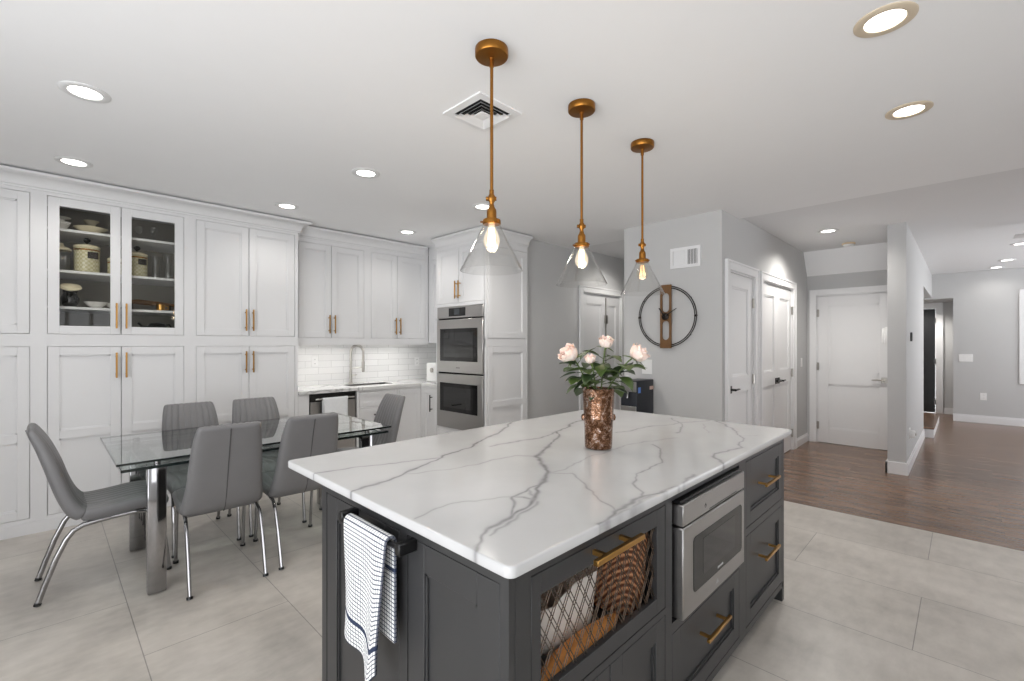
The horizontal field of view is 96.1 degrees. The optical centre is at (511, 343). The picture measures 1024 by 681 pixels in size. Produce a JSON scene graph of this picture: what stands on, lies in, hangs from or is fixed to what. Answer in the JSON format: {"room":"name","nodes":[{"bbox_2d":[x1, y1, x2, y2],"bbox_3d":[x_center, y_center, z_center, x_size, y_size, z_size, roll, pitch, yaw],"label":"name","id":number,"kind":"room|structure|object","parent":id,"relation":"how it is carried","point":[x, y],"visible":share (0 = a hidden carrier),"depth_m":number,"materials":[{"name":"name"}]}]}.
{"room":"kitchen","nodes":[
{"label":"kitchen","id":0,"kind":"room"},
{"bbox_2d":[428,256,428,341],"bbox_3d":[-3.108,0.065,4.610,0.100,2.610,5.800,0,0,45],"label":"wall","id":1,"kind":"structure","parent":0,"point":[428,256],"depth_m":6.50,"materials":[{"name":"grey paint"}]},
{"bbox_2d":[311,356,317,366],"bbox_3d":[-2.289,0.205,5.340,0.008,0.120,0.075,0,0,45],"label":"power outlet","id":2,"kind":"object","parent":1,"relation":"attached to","point":[314,360],"visible":1,"depth_m":5.34,"materials":[{"name":"white plastic"}]},
{"bbox_2d":[298,237,367,344],"bbox_3d":[-2.119,-0.615,5.192,0.491,1.247,0.838,0,0,45],"label":"upper cabinet","id":3,"kind":"object","parent":1,"relation":"attached to","point":[332,277],"visible":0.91,"depth_m":5.05,"materials":[{"name":"paint"}]},
{"bbox_2d":[298,226,427,256],"bbox_3d":[-1.674,-1.171,5.295,0.120,0.109,1.610,0,0,45],"label":"trim","id":4,"kind":"structure","parent":3,"relation":"attached to","point":[310,232],"depth_m":5.23,"materials":[{"name":"paint"}]},
{"bbox_2d":[298,342,435,385],"bbox_3d":[-1.508,0.228,5.503,0.925,0.515,2.140,0,0,45],"label":"backsplash","id":5,"kind":"structure","parent":1,"relation":"attached to","point":[382,362],"depth_m":5.77,"materials":[{"name":"white tile"}]},
{"bbox_2d":[368,248,427,344],"bbox_3d":[-1.528,-0.615,5.792,0.491,1.247,0.847,0,0,45],"label":"upper cabinet","id":6,"kind":"object","parent":1,"relation":"attached to","point":[397,282],"visible":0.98,"depth_m":5.62,"materials":[{"name":"paint"}]},
{"bbox_2d":[414,357,418,365],"bbox_3d":[-1.310,0.240,6.334,0.008,0.120,0.075,0,0,45],"label":"power outlet","id":7,"kind":"object","parent":1,"relation":"attached to","point":[416,359],"visible":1,"depth_m":6.33,"materials":[{"name":"white plastic"}]},
{"bbox_2d":[0,0,1023,274],"bbox_3d":[2.515,-1.305,4.331,8.500,0.130,13.300,0,0,45],"label":"ceiling","id":8,"kind":"structure","parent":0,"point":[749,108],"depth_m":2.47,"materials":[{"name":"paint"}]},
{"bbox_2d":[54,156,92,167],"bbox_3d":[-2.984,-1.236,3.134,0.196,0.009,0.196,0,0,45],"label":"recessed light","id":9,"kind":"object","parent":8,"relation":"in","point":[70,161],"visible":1,"depth_m":3.12,"materials":[{"name":"white"}]},
{"bbox_2d":[57,81,111,102],"bbox_3d":[-2.100,-1.236,2.264,0.196,0.009,0.196,0,0,45],"label":"recessed light","id":10,"kind":"object","parent":8,"relation":"in","point":[82,91],"visible":1,"depth_m":2.25,"materials":[{"name":"white"}]},
{"bbox_2d":[275,203,298,209],"bbox_3d":[-2.021,-1.236,4.132,0.196,0.009,0.196,0,0,45],"label":"recessed light","id":11,"kind":"object","parent":8,"relation":"in","point":[288,206],"visible":1,"depth_m":4.13,"materials":[{"name":"white"}]},
{"bbox_2d":[352,168,379,178],"bbox_3d":[-1.059,-1.236,3.334,0.196,0.009,0.196,0,0,45],"label":"recessed light","id":12,"kind":"object","parent":8,"relation":"in","point":[360,172],"visible":1,"depth_m":3.32,"materials":[{"name":"white"}]},
{"bbox_2d":[398,230,415,234],"bbox_3d":[-1.160,-1.236,5.090,0.196,0.009,0.196,0,0,45],"label":"recessed light","id":13,"kind":"object","parent":8,"relation":"in","point":[407,232],"visible":1,"depth_m":5.09,"materials":[{"name":"white"}]},
{"bbox_2d":[472,203,488,209],"bbox_3d":[-0.262,-1.236,4.149,0.196,0.009,0.196,0,0,45],"label":"recessed light","id":14,"kind":"object","parent":8,"relation":"in","point":[480,206],"visible":0.77,"depth_m":4.14,"materials":[{"name":"white"}]},
{"bbox_2d":[443,91,521,131],"bbox_3d":[-0.159,-1.229,2.467,0.300,0.022,0.300,0,0,45],"label":"ceiling vent","id":15,"kind":"object","parent":8,"relation":"in","point":[474,111],"visible":0.91,"depth_m":2.45,"materials":[{"name":"white metal"}]},
{"bbox_2d":[460,38,522,274],"bbox_3d":[-0.086,-0.774,1.935,0.265,0.932,0.265,0,0,45],"label":"pendant light","id":16,"kind":"object","parent":8,"relation":"hanging from","point":[490,52],"visible":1,"depth_m":1.93,"materials":[{"name":"gold metal"}]},
{"bbox_2d":[482,204,500,226],"bbox_3d":[-0.086,-0.544,1.935,0.077,0.085,0.077,0,0,45],"label":"socket","id":17,"kind":"object","parent":16,"relation":"attached to","point":[491,220],"depth_m":1.92,"materials":[{"name":"gold metal"}]},
{"bbox_2d":[556,98,606,287],"bbox_3d":[0.362,-0.774,2.389,0.265,0.932,0.265,0,0,45],"label":"pendant light","id":18,"kind":"object","parent":8,"relation":"hanging from","point":[581,108],"visible":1,"depth_m":2.38,"materials":[{"name":"gold metal"}]},
{"bbox_2d":[574,231,588,248],"bbox_3d":[0.362,-0.544,2.389,0.077,0.085,0.077,0,0,45],"label":"socket","id":19,"kind":"object","parent":18,"relation":"attached to","point":[581,244],"depth_m":2.37,"materials":[{"name":"gold metal"}]},
{"bbox_2d":[620,138,664,295],"bbox_3d":[0.804,-0.774,2.838,0.265,0.932,0.265,0,0,45],"label":"pendant light","id":20,"kind":"object","parent":8,"relation":"hanging from","point":[642,145],"visible":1,"depth_m":2.83,"materials":[{"name":"gold metal"}]},
{"bbox_2d":[636,249,648,263],"bbox_3d":[0.804,-0.544,2.838,0.077,0.085,0.077,0,0,45],"label":"socket","id":21,"kind":"object","parent":20,"relation":"attached to","point":[642,259],"depth_m":2.82,"materials":[{"name":"gold metal"}]},
{"bbox_2d":[818,229,838,233],"bbox_3d":[3.549,-1.266,5.166,0.196,0.009,0.196,0,0,45],"label":"recessed light","id":22,"kind":"object","parent":8,"relation":"in","point":[825,230],"visible":1,"depth_m":5.16,"materials":[{"name":"white"}]},
{"bbox_2d":[842,242,854,246],"bbox_3d":[4.238,-1.248,5.793,0.140,0.044,0.140,0,0,45],"label":"smoke detector","id":23,"kind":"object","parent":8,"relation":"attached to","point":[847,244],"visible":1,"depth_m":5.75,"materials":[{"name":"beige plastic"}]},
{"bbox_2d":[853,1,918,37],"bbox_3d":[1.427,-1.236,1.760,0.196,0.009,0.196,0,0,45],"label":"recessed light","id":24,"kind":"object","parent":8,"relation":"in","point":[888,18],"visible":1,"depth_m":1.75,"materials":[{"name":"white"}]},
{"bbox_2d":[885,100,933,119],"bbox_3d":[2.104,-1.236,2.440,0.196,0.009,0.196,0,0,45],"label":"recessed light","id":25,"kind":"object","parent":8,"relation":"in","point":[911,109],"visible":1,"depth_m":2.43,"materials":[{"name":"white"}]},
{"bbox_2d":[1010,242,1023,245],"bbox_3d":[6.437,-1.266,5.815,0.196,0.009,0.196,0,0,45],"label":"recessed light","id":26,"kind":"object","parent":8,"relation":"in","point":[1020,243],"visible":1,"depth_m":5.85,"materials":[{"name":"white"}]},
{"bbox_2d":[1013,233,1023,238],"bbox_3d":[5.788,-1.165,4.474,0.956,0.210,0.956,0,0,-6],"label":"recessed light","id":27,"kind":"object","parent":8,"relation":"hanging from","point":[1016,235],"visible":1,"depth_m":4.83,"materials":[{"name":"white plastic"}]},
{"bbox_2d":[0,490,1023,680],"bbox_3d":[0.072,1.420,1.853,8.500,0.100,6.340,0,0,45],"label":"floor","id":28,"kind":"structure","parent":0,"point":[866,599],"depth_m":2.36,"materials":[{"name":"tile"}]},
{"bbox_2d":[0,184,39,539],"bbox_3d":[-4.045,0.066,3.125,0.631,2.608,1.170,0,0,45],"label":"pantry cabinet","id":29,"kind":"object","parent":28,"relation":"on","point":[19,207],"visible":0.94,"depth_m":3.27,"materials":[{"name":"paint"}]},
{"bbox_2d":[0,165,311,233],"bbox_3d":[-3.193,-1.171,3.634,0.250,0.109,3.090,0,0,45],"label":"trim","id":30,"kind":"structure","parent":29,"relation":"attached to","point":[11,176],"depth_m":3.71,"materials":[{"name":"paint"}]},
{"bbox_2d":[25,423,171,606],"bbox_3d":[-2.429,0.911,2.721,0.430,0.929,0.622,0,0,45],"label":"dining chair","id":31,"kind":"object","parent":28,"relation":"on","point":[104,504],"visible":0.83,"depth_m":2.54,"materials":[{"name":"grey leather"}]},
{"bbox_2d":[40,191,189,531],"bbox_3d":[-3.314,0.066,3.866,0.631,2.608,0.912,0,0,45],"label":"pantry cabinet","id":32,"kind":"object","parent":28,"relation":"on","point":[113,375],"visible":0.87,"depth_m":3.66,"materials":[{"name":"paint"}]},
{"bbox_2d":[59,220,70,228],"bbox_3d":[-3.520,-0.913,3.580,0.128,0.075,0.128,0,0,45],"label":"bowl","id":33,"kind":"object","parent":32,"relation":"on","point":[62,224],"visible":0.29,"depth_m":3.56,"materials":[{"name":"ceramic"}]},
{"bbox_3d":[-3.520,-0.961,3.580,0.060,0.020,0.060,0,0,45],"label":"plate stand","id":34,"kind":"object","parent":33,"relation":"on","visible":0},
{"bbox_2d":[59,216,70,219],"bbox_3d":[-3.520,-0.979,3.580,0.132,0.016,0.132,0,0,45],"label":"plate","id":35,"kind":"object","parent":34,"relation":"on","point":[60,217],"visible":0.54,"depth_m":3.57,"materials":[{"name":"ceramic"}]},
{"bbox_2d":[59,243,71,269],"bbox_3d":[-3.515,-0.676,3.585,0.128,0.228,0.128,0,0,45],"label":"glass jar","id":36,"kind":"object","parent":32,"relation":"on","point":[62,248],"visible":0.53,"depth_m":3.58,"materials":[{"name":"clear glass"}]},
{"bbox_2d":[59,283,81,306],"bbox_3d":[-3.421,-0.379,3.564,0.193,0.186,0.132,0,0,45],"label":"pitcher","id":37,"kind":"object","parent":32,"relation":"on","point":[69,298],"visible":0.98,"depth_m":3.55,"materials":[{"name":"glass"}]},
{"bbox_2d":[73,238,100,272],"bbox_3d":[-3.390,-0.704,3.669,0.164,0.283,0.164,0,0,45],"label":"canister","id":38,"kind":"object","parent":32,"relation":"on","point":[86,257],"visible":0.91,"depth_m":3.61,"materials":[{"name":"ceramic"}]},
{"bbox_2d":[73,225,107,232],"bbox_3d":[-3.367,-0.900,3.678,0.208,0.050,0.208,0,0,45],"label":"bowl","id":39,"kind":"object","parent":32,"relation":"on","point":[95,229],"visible":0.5,"depth_m":3.62,"materials":[{"name":"beige ceramic"}]},
{"bbox_2d":[83,220,98,225],"bbox_3d":[-3.527,-0.953,3.857,0.100,0.155,0.100,0,0,45],"label":"bowl","id":40,"kind":"object","parent":32,"relation":"on","point":[88,222],"visible":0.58,"depth_m":3.83,"materials":[{"name":"beige ceramic"}]},
{"bbox_2d":[84,301,107,307],"bbox_3d":[-3.346,-0.310,3.700,0.150,0.050,0.150,0,0,45],"label":"bowl","id":41,"kind":"object","parent":32,"relation":"on","point":[91,304],"visible":0.88,"depth_m":3.66,"materials":[{"name":"ceramic"}]},
{"bbox_2d":[107,258,109,273],"bbox_3d":[-3.261,-0.664,3.785,0.109,0.203,0.109,0,0,45],"label":"canister","id":42,"kind":"object","parent":32,"relation":"on","point":[108,259],"visible":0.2,"depth_m":3.73,"materials":[{"name":"ceramic"}]},
{"bbox_2d":[47,226,173,253],"bbox_3d":[-3.339,-0.865,3.891,0.500,0.020,0.862,0,0,45],"label":"shelf","id":43,"kind":"object","parent":32,"relation":"attached to","point":[66,236],"depth_m":3.85,"materials":[{"name":"paint"}]},
{"bbox_2d":[47,268,173,286],"bbox_3d":[-3.339,-0.552,3.891,0.500,0.020,0.862,0,0,45],"label":"shelf","id":44,"kind":"object","parent":32,"relation":"attached to","point":[70,276],"depth_m":3.87,"materials":[{"name":"paint"}]},
{"bbox_2d":[47,306,173,315],"bbox_3d":[-3.339,-0.275,3.891,0.500,0.020,0.862,0,0,45],"label":"shelf","id":45,"kind":"object","parent":32,"relation":"attached to","point":[63,310],"depth_m":3.87,"materials":[{"name":"paint"}]},
{"bbox_2d":[47,333,183,335],"bbox_3d":[-3.339,-0.058,3.891,0.500,0.055,0.876,0,0,45],"label":"shelf","id":46,"kind":"object","parent":32,"relation":"attached to","point":[47,333],"depth_m":3.64,"materials":[{"name":"paint"}]},
{"bbox_2d":[132,246,147,276],"bbox_3d":[-3.178,-0.697,3.899,0.147,0.268,0.147,0,0,45],"label":"canister","id":47,"kind":"object","parent":32,"relation":"on","point":[139,259],"visible":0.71,"depth_m":3.86,"materials":[{"name":"ceramic"}]},
{"bbox_2d":[132,299,173,310],"bbox_3d":[-3.164,-0.336,4.026,0.060,0.100,0.351,0,0,45],"label":"serving board","id":48,"kind":"object","parent":32,"relation":"on","point":[136,301],"visible":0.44,"depth_m":4.01,"materials":[{"name":"brown wood"}]},
{"bbox_2d":[137,322,171,327],"bbox_3d":[-3.086,-0.136,3.978,0.175,0.100,0.175,0,0,0],"label":"tray","id":49,"kind":"object","parent":32,"relation":"on","point":[159,325],"visible":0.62,"depth_m":3.94,"materials":[{"name":"black plastic"}]},
{"bbox_2d":[147,322,167,327],"bbox_3d":[-3.075,-0.136,3.988,0.156,0.100,0.156,0,0,45],"label":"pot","id":50,"kind":"object","parent":49,"relation":"on","point":[160,325],"depth_m":3.94,"materials":[{"name":"black metal"}]},
{"bbox_2d":[156,304,168,310],"bbox_3d":[-3.033,-0.313,3.983,0.079,0.055,0.064,0,0,-12],"label":"mug","id":51,"kind":"object","parent":32,"relation":"on","point":[158,306],"visible":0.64,"depth_m":3.96,"materials":[{"name":"gold metal"}]},
{"bbox_2d":[162,401,240,557],"bbox_3d":[-2.247,0.911,3.290,0.622,0.929,0.430,0,0,45],"label":"dining chair","id":52,"kind":"object","parent":28,"relation":"on","point":[197,414],"visible":0.34,"depth_m":3.37,"materials":[{"name":"grey leather"}]},
{"bbox_2d":[172,421,268,600],"bbox_3d":[-1.768,0.911,2.785,0.430,0.929,0.622,0,0,-42],"label":"dining chair","id":53,"kind":"object","parent":28,"relation":"on","point":[225,466],"visible":1,"depth_m":2.61,"materials":[{"name":"grey leather"}]},
{"bbox_2d":[190,216,297,424],"bbox_3d":[-2.675,0.066,4.514,0.631,2.608,0.908,0,0,45],"label":"pantry cabinet","id":54,"kind":"object","parent":28,"relation":"on","point":[244,278],"visible":0.72,"depth_m":4.28,"materials":[{"name":"paint"}]},
{"bbox_2d":[100,412,390,594],"bbox_3d":[-1.824,0.993,3.270,0.992,0.746,1.587,0,0,45],"label":"dining table","id":55,"kind":"object","parent":28,"relation":"on","point":[146,456],"visible":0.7,"depth_m":2.68,"materials":[{"name":"clear glass"}]},
{"bbox_2d":[227,397,306,536],"bbox_3d":[-1.933,0.911,3.609,0.622,0.929,0.430,0,0,45],"label":"dining chair","id":56,"kind":"object","parent":28,"relation":"on","point":[261,408],"visible":0.34,"depth_m":3.71,"materials":[{"name":"grey leather"}]},
{"bbox_2d":[253,413,338,569],"bbox_3d":[-1.446,0.911,3.111,0.430,0.929,0.622,0,0,-43],"label":"dining chair","id":57,"kind":"object","parent":28,"relation":"on","point":[317,434],"visible":0.71,"depth_m":2.90,"materials":[{"name":"grey leather"}]},
{"bbox_2d":[298,395,308,415],"bbox_3d":[-2.328,0.944,4.888,0.580,0.852,0.108,0,0,45],"label":"base cabinet","id":58,"kind":"object","parent":28,"relation":"on","point":[303,400],"visible":0.14,"depth_m":4.68,"materials":[{"name":"paint"}]},
{"bbox_2d":[309,391,354,447],"bbox_3d":[-2.085,0.946,5.090,0.624,0.849,0.510,0,0,45],"label":"dishwasher","id":59,"kind":"object","parent":28,"relation":"on","point":[315,400],"visible":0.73,"depth_m":4.96,"materials":[{"name":"silver metal"}]},
{"bbox_2d":[309,391,354,414],"bbox_3d":[-2.113,0.895,5.117,0.545,0.749,0.510,0,0,45],"label":"tub","id":60,"kind":"object","parent":59,"relation":"in","point":[315,407],"depth_m":4.84,"materials":[{"name":"metal"}]},
{"bbox_2d":[322,396,347,414],"bbox_3d":[-1.867,0.672,4.867,0.048,0.226,0.270,0,0,45],"label":"dish towel","id":61,"kind":"object","parent":59,"relation":"hanging from","point":[339,405],"visible":0.81,"depth_m":4.86,"materials":[{"name":"white fabric"}]},
{"bbox_2d":[319,393,404,509],"bbox_3d":[-1.240,0.911,3.884,0.430,0.929,0.622,0,0,45],"label":"dining chair","id":62,"kind":"object","parent":28,"relation":"on","point":[389,412],"visible":0.45,"depth_m":3.96,"materials":[{"name":"grey leather"}]},
{"bbox_2d":[355,386,420,446],"bbox_3d":[-1.601,0.944,5.596,0.621,0.852,0.880,0,0,45],"label":"base cabinet","id":63,"kind":"object","parent":28,"relation":"on","point":[367,402],"visible":0.37,"depth_m":5.51,"materials":[{"name":"paint"}]},
{"bbox_2d":[298,378,435,394],"bbox_3d":[-1.507,0.498,5.492,0.910,0.037,2.121,0,0,45],"label":"countertop","id":64,"kind":"structure","parent":63,"relation":"on","point":[330,388],"depth_m":5.27,"materials":[{"name":"stone"}]},
{"bbox_2d":[348,345,364,383],"bbox_3d":[-1.887,0.238,5.595,0.195,0.484,0.073,0,0,-8],"label":"faucet","id":65,"kind":"object","parent":64,"relation":"on","point":[353,346],"visible":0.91,"depth_m":5.57,"materials":[{"name":"silver metal"}]},
{"bbox_2d":[346,382,389,392],"bbox_3d":[-1.729,0.578,5.539,0.278,0.185,0.578,0,0,45],"label":"sink","id":66,"kind":"object","parent":64,"relation":"in","point":[379,382],"visible":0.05,"depth_m":5.67,"materials":[{"name":"metal"}]},
{"bbox_2d":[427,362,435,381],"bbox_3d":[-0.973,0.360,5.864,0.220,0.240,0.176,0,0,45],"label":"countertop appliance","id":67,"kind":"object","parent":64,"relation":"on","point":[431,367],"visible":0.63,"depth_m":5.80,"materials":[{"name":"white plastic"}]},
{"bbox_2d":[421,386,435,437],"bbox_3d":[-0.808,0.944,5.782,0.320,0.852,0.661,0,0,45],"label":"base cabinet","id":68,"kind":"object","parent":28,"relation":"on","point":[428,394],"visible":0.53,"depth_m":5.60,"materials":[{"name":"paint"}]},
{"bbox_2d":[436,238,527,434],"bbox_3d":[-0.372,0.066,5.373,0.875,2.608,0.691,0,0,45],"label":"tall cabinet","id":69,"kind":"object","parent":28,"relation":"on","point":[502,289],"visible":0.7,"depth_m":5.10,"materials":[{"name":"paint"}]},
{"bbox_2d":[429,247,435,342],"bbox_3d":[-0.763,-0.626,5.934,0.470,1.223,0.420,0,0,45],"label":"filler panel","id":70,"kind":"object","parent":69,"relation":"attached to","point":[432,251],"visible":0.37,"depth_m":5.89,"materials":[{"name":"paint"}]},
{"bbox_2d":[437,304,483,429],"bbox_3d":[-0.395,0.267,5.356,0.813,1.387,0.588,0,0,45],"label":"double oven","id":71,"kind":"object","parent":69,"relation":"in","point":[460,329],"visible":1,"depth_m":5.11,"materials":[{"name":"silver metal"}]},
{"bbox_2d":[431,226,532,249],"bbox_3d":[-0.356,-1.171,5.326,0.953,0.109,0.735,0,0,45],"label":"trim","id":72,"kind":"structure","parent":69,"relation":"attached to","point":[469,235],"depth_m":5.07,"materials":[{"name":"paint"}]},
{"bbox_2d":[322,439,783,680],"bbox_3d":[0.389,0.926,2.022,0.994,0.888,2.145,0,0,45],"label":"kitchen island","id":73,"kind":"object","parent":28,"relation":"on","point":[458,619],"depth_m":1.43,"materials":[{"name":"grey paint"}]},
{"bbox_2d":[344,513,396,680],"bbox_3d":[-0.416,0.722,1.310,0.237,0.414,0.057,0,0,45],"label":"dish towel","id":74,"kind":"object","parent":73,"relation":"hanging from","point":[370,563],"visible":0.99,"depth_m":1.28,"materials":[{"name":"white fabric"}]},
{"bbox_2d":[288,409,791,578],"bbox_3d":[0.307,0.468,2.123,1.233,0.026,2.133,0,0,45],"label":"island countertop","id":75,"kind":"structure","parent":73,"relation":"on","point":[511,498],"depth_m":1.57,"materials":[{"name":"white stone"}]},
{"bbox_2d":[581,387,615,449],"bbox_3d":[0.378,0.324,2.014,0.144,0.262,0.144,0,0,45],"label":"flower vase","id":76,"kind":"object","parent":75,"relation":"on","point":[598,417],"visible":0.98,"depth_m":1.96,"materials":[{"name":"brown glass"}]},
{"bbox_2d":[557,343,597,395],"bbox_3d":[0.292,0.211,1.992,0.177,0.430,0.198,0,0,27],"label":"rose","id":77,"kind":"object","parent":76,"relation":"in","point":[568,354],"visible":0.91,"depth_m":1.97,"materials":[{"name":"green plant"}]},
{"bbox_2d":[567,353,614,390],"bbox_3d":[0.353,0.233,1.974,0.218,0.384,0.210,0,0,45],"label":"rose","id":78,"kind":"object","parent":76,"relation":"in","point":[590,359],"visible":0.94,"depth_m":1.95,"materials":[{"name":"green plant"}]},
{"bbox_2d":[583,335,622,400],"bbox_3d":[0.398,0.192,2.031,0.179,0.466,0.222,0,0,17],"label":"rose","id":79,"kind":"object","parent":76,"relation":"in","point":[606,342],"visible":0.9,"depth_m":2.01,"materials":[{"name":"green plant"}]},
{"bbox_2d":[602,343,649,397],"bbox_3d":[0.480,0.210,2.010,0.204,0.431,0.227,0,0,45],"label":"rose","id":80,"kind":"object","parent":76,"relation":"in","point":[637,353],"visible":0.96,"depth_m":1.99,"materials":[{"name":"green plant"}]},
{"bbox_2d":[541,564,597,655],"bbox_3d":[0.137,0.777,1.410,0.158,0.171,0.292,0,0,45],"label":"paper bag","id":81,"kind":"object","parent":73,"relation":"on","point":[550,604],"visible":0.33,"depth_m":1.35,"materials":[{"name":"white paper"}]},
{"bbox_2d":[541,613,617,680],"bbox_3d":[0.182,0.834,1.261,0.079,0.053,0.412,0,0,45],"label":"baguette","id":82,"kind":"object","parent":73,"relation":"on","point":[595,628],"visible":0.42,"depth_m":1.24,"materials":[{"name":"brown food"}]},
{"bbox_2d":[594,533,647,614],"bbox_3d":[0.307,0.725,1.572,0.306,0.274,0.161,0,0,45],"label":"wicker basket","id":83,"kind":"object","parent":73,"relation":"on","point":[604,569],"visible":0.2,"depth_m":1.46,"materials":[{"name":"brown wicker"}]},
{"bbox_2d":[621,378,653,413],"bbox_3d":[1.253,0.865,4.631,0.181,1.010,0.365,0,0,45],"label":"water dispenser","id":84,"kind":"object","parent":28,"relation":"on","point":[640,399],"visible":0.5,"depth_m":4.54,"materials":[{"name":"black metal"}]},
{"bbox_2d":[528,239,623,418],"bbox_3d":[1.327,0.050,6.701,4.576,2.640,1.629,0,0,-21],"label":"wall","id":85,"kind":"structure","parent":0,"point":[553,310],"depth_m":5.75,"materials":[{"name":"grey paint"}]},
{"bbox_2d":[579,285,623,409],"bbox_3d":[1.263,0.292,6.536,0.120,2.155,1.130,0,0,45],"label":"door","id":86,"kind":"structure","parent":85,"relation":"in","point":[600,313],"depth_m":6.51,"materials":[{"name":"white paint"}]},
{"bbox_2d":[624,210,806,449],"bbox_3d":[2.725,0.050,5.768,1.020,2.640,3.280,0,0,45],"label":"wall","id":87,"kind":"structure","parent":0,"point":[688,377],"depth_m":4.58,"materials":[{"name":"grey paint"}]},
{"bbox_2d":[642,359,651,373],"bbox_3d":[1.399,0.235,4.766,0.115,0.150,0.006,0,0,45],"label":"control panel","id":88,"kind":"object","parent":87,"relation":"attached to","point":[647,363],"visible":0.76,"depth_m":4.76,"materials":[{"name":"white plastic"}]},
{"bbox_2d":[638,284,696,347],"bbox_3d":[1.532,-0.273,4.580,0.612,0.630,0.087,0,0,45],"label":"wall clock","id":89,"kind":"object","parent":87,"relation":"attached to","point":[664,316],"visible":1,"depth_m":4.56,"materials":[{"name":"wood"}]},
{"bbox_2d":[670,245,700,268],"bbox_3d":[1.686,-0.845,4.480,0.300,0.200,0.012,0,0,45],"label":"air vent","id":90,"kind":"object","parent":87,"relation":"in","point":[689,256],"visible":1,"depth_m":4.47,"materials":[{"name":"white paint"}]},
{"bbox_2d":[725,258,759,425],"bbox_3d":[2.292,0.287,4.628,0.145,2.165,0.920,0,0,45],"label":"door","id":91,"kind":"structure","parent":87,"relation":"in","point":[742,292],"depth_m":4.69,"materials":[{"name":"white paint"}]},
{"bbox_2d":[760,271,796,452],"bbox_3d":[3.179,0.287,5.527,0.145,2.165,1.445,0,0,45],"label":"door","id":92,"kind":"structure","parent":87,"relation":"in","point":[778,304],"depth_m":5.57,"materials":[{"name":"white paint"}]},
{"bbox_2d":[797,433,807,447],"bbox_3d":[3.950,1.312,6.273,0.016,0.115,0.680,0,0,45],"label":"baseboard","id":93,"kind":"structure","parent":87,"relation":"attached to","point":[802,439],"depth_m":6.27,"materials":[{"name":"white paint"}]},
{"bbox_2d":[803,242,886,276],"bbox_3d":[4.462,-1.113,6.098,0.990,0.315,0.210,0,0,45],"label":"wall","id":94,"kind":"structure","parent":0,"point":[870,257],"depth_m":6.11,"materials":[{"name":"paint"}]},
{"bbox_2d":[807,270,886,440],"bbox_3d":[4.574,0.050,6.205,1.000,2.640,0.100,0,0,45],"label":"wall","id":95,"kind":"structure","parent":0,"point":[878,277],"depth_m":6.27,"materials":[{"name":"grey paint"}]},
{"bbox_2d":[809,285,886,449],"bbox_3d":[4.571,0.307,6.163,0.985,2.125,0.145,0,0,45],"label":"door","id":96,"kind":"structure","parent":95,"relation":"in","point":[848,354],"depth_m":6.20,"materials":[{"name":"white paint"}]},
{"bbox_2d":[784,412,1023,550],"bbox_3d":[5.127,1.420,6.980,8.500,0.100,8.060,0,0,45],"label":"floor","id":97,"kind":"structure","parent":0,"point":[966,481],"depth_m":4.58,"materials":[{"name":"brown wood"}]},
{"bbox_2d":[887,222,931,462],"bbox_3d":[5.846,0.050,6.664,0.154,2.640,5.100,0,0,45],"label":"wall partition","id":98,"kind":"structure","parent":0,"point":[909,277],"depth_m":4.89,"materials":[{"name":"grey paint"}]},
{"bbox_2d":[882,327,886,344],"bbox_3d":[4.051,-0.085,4.993,0.055,0.190,0.080,0,0,45],"label":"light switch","id":99,"kind":"object","parent":98,"relation":"attached to","point":[884,331],"visible":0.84,"depth_m":4.98,"materials":[{"name":"white plastic"}]},
{"bbox_2d":[885,429,924,475],"bbox_3d":[5.015,1.308,5.822,0.186,0.125,2.766,0,0,45],"label":"baseboard","id":100,"kind":"structure","parent":98,"relation":"attached to","point":[891,467],"depth_m":4.88,"materials":[{"name":"white paint"}]},
{"bbox_2d":[909,428,916,439],"bbox_3d":[4.378,0.980,5.022,0.062,0.120,0.100,0,0,45],"label":"plug adapter","id":101,"kind":"object","parent":98,"relation":"attached to","point":[912,434],"visible":1,"depth_m":5.00,"materials":[{"name":"white plastic"}]},
{"bbox_2d":[924,268,1023,418],"bbox_3d":[7.548,0.050,6.728,4.700,2.640,4.820,0,0,45],"label":"wall","id":102,"kind":"structure","parent":0,"point":[981,308],"depth_m":7.97,"materials":[{"name":"grey paint"}]},
{"bbox_2d":[924,412,939,437],"bbox_3d":[6.393,1.295,7.782,1.175,0.150,1.940,0,0,45],"label":"trim","id":103,"kind":"structure","parent":102,"relation":"attached to","point":[931,420],"depth_m":7.11,"materials":[{"name":"white paint"}]},
{"bbox_2d":[924,303,942,413],"bbox_3d":[8.110,0.278,9.460,1.105,2.185,0.120,0,0,45],"label":"door","id":104,"kind":"structure","parent":102,"relation":"in","point":[933,312],"depth_m":9.16,"materials":[{"name":"white paint"}]},
{"bbox_2d":[943,408,952,413],"bbox_3d":[8.534,1.310,8.988,0.150,0.120,0.016,0,0,45],"label":"baseboard","id":105,"kind":"structure","parent":102,"relation":"attached to","point":[945,410],"depth_m":8.99,"materials":[{"name":"white paint"}]},
{"bbox_2d":[959,354,972,361],"bbox_3d":[8.001,0.245,8.113,0.180,0.130,0.009,0,0,45],"label":"light switch","id":106,"kind":"object","parent":102,"relation":"attached to","point":[962,357],"visible":1,"depth_m":8.11,"materials":[{"name":"white plastic"}]},
{"bbox_2d":[980,393,986,399],"bbox_3d":[8.158,0.910,7.959,0.080,0.125,0.008,0,0,45],"label":"power outlet","id":107,"kind":"object","parent":102,"relation":"attached to","point":[983,396],"visible":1,"depth_m":7.96,"materials":[{"name":"white plastic"}]},
{"bbox_2d":[953,413,1023,426],"bbox_3d":[9.010,1.305,7.114,3.160,0.130,0.016,0,0,45],"label":"baseboard","id":108,"kind":"structure","parent":102,"relation":"attached to","point":[956,417],"depth_m":7.91,"materials":[{"name":"white paint"}]},
{"bbox_2d":[1019,289,1023,383],"bbox_3d":[8.896,-0.120,7.216,1.265,1.580,0.030,0,0,45],"label":"window","id":109,"kind":"structure","parent":102,"relation":"in","point":[1021,291],"depth_m":7.64,"materials":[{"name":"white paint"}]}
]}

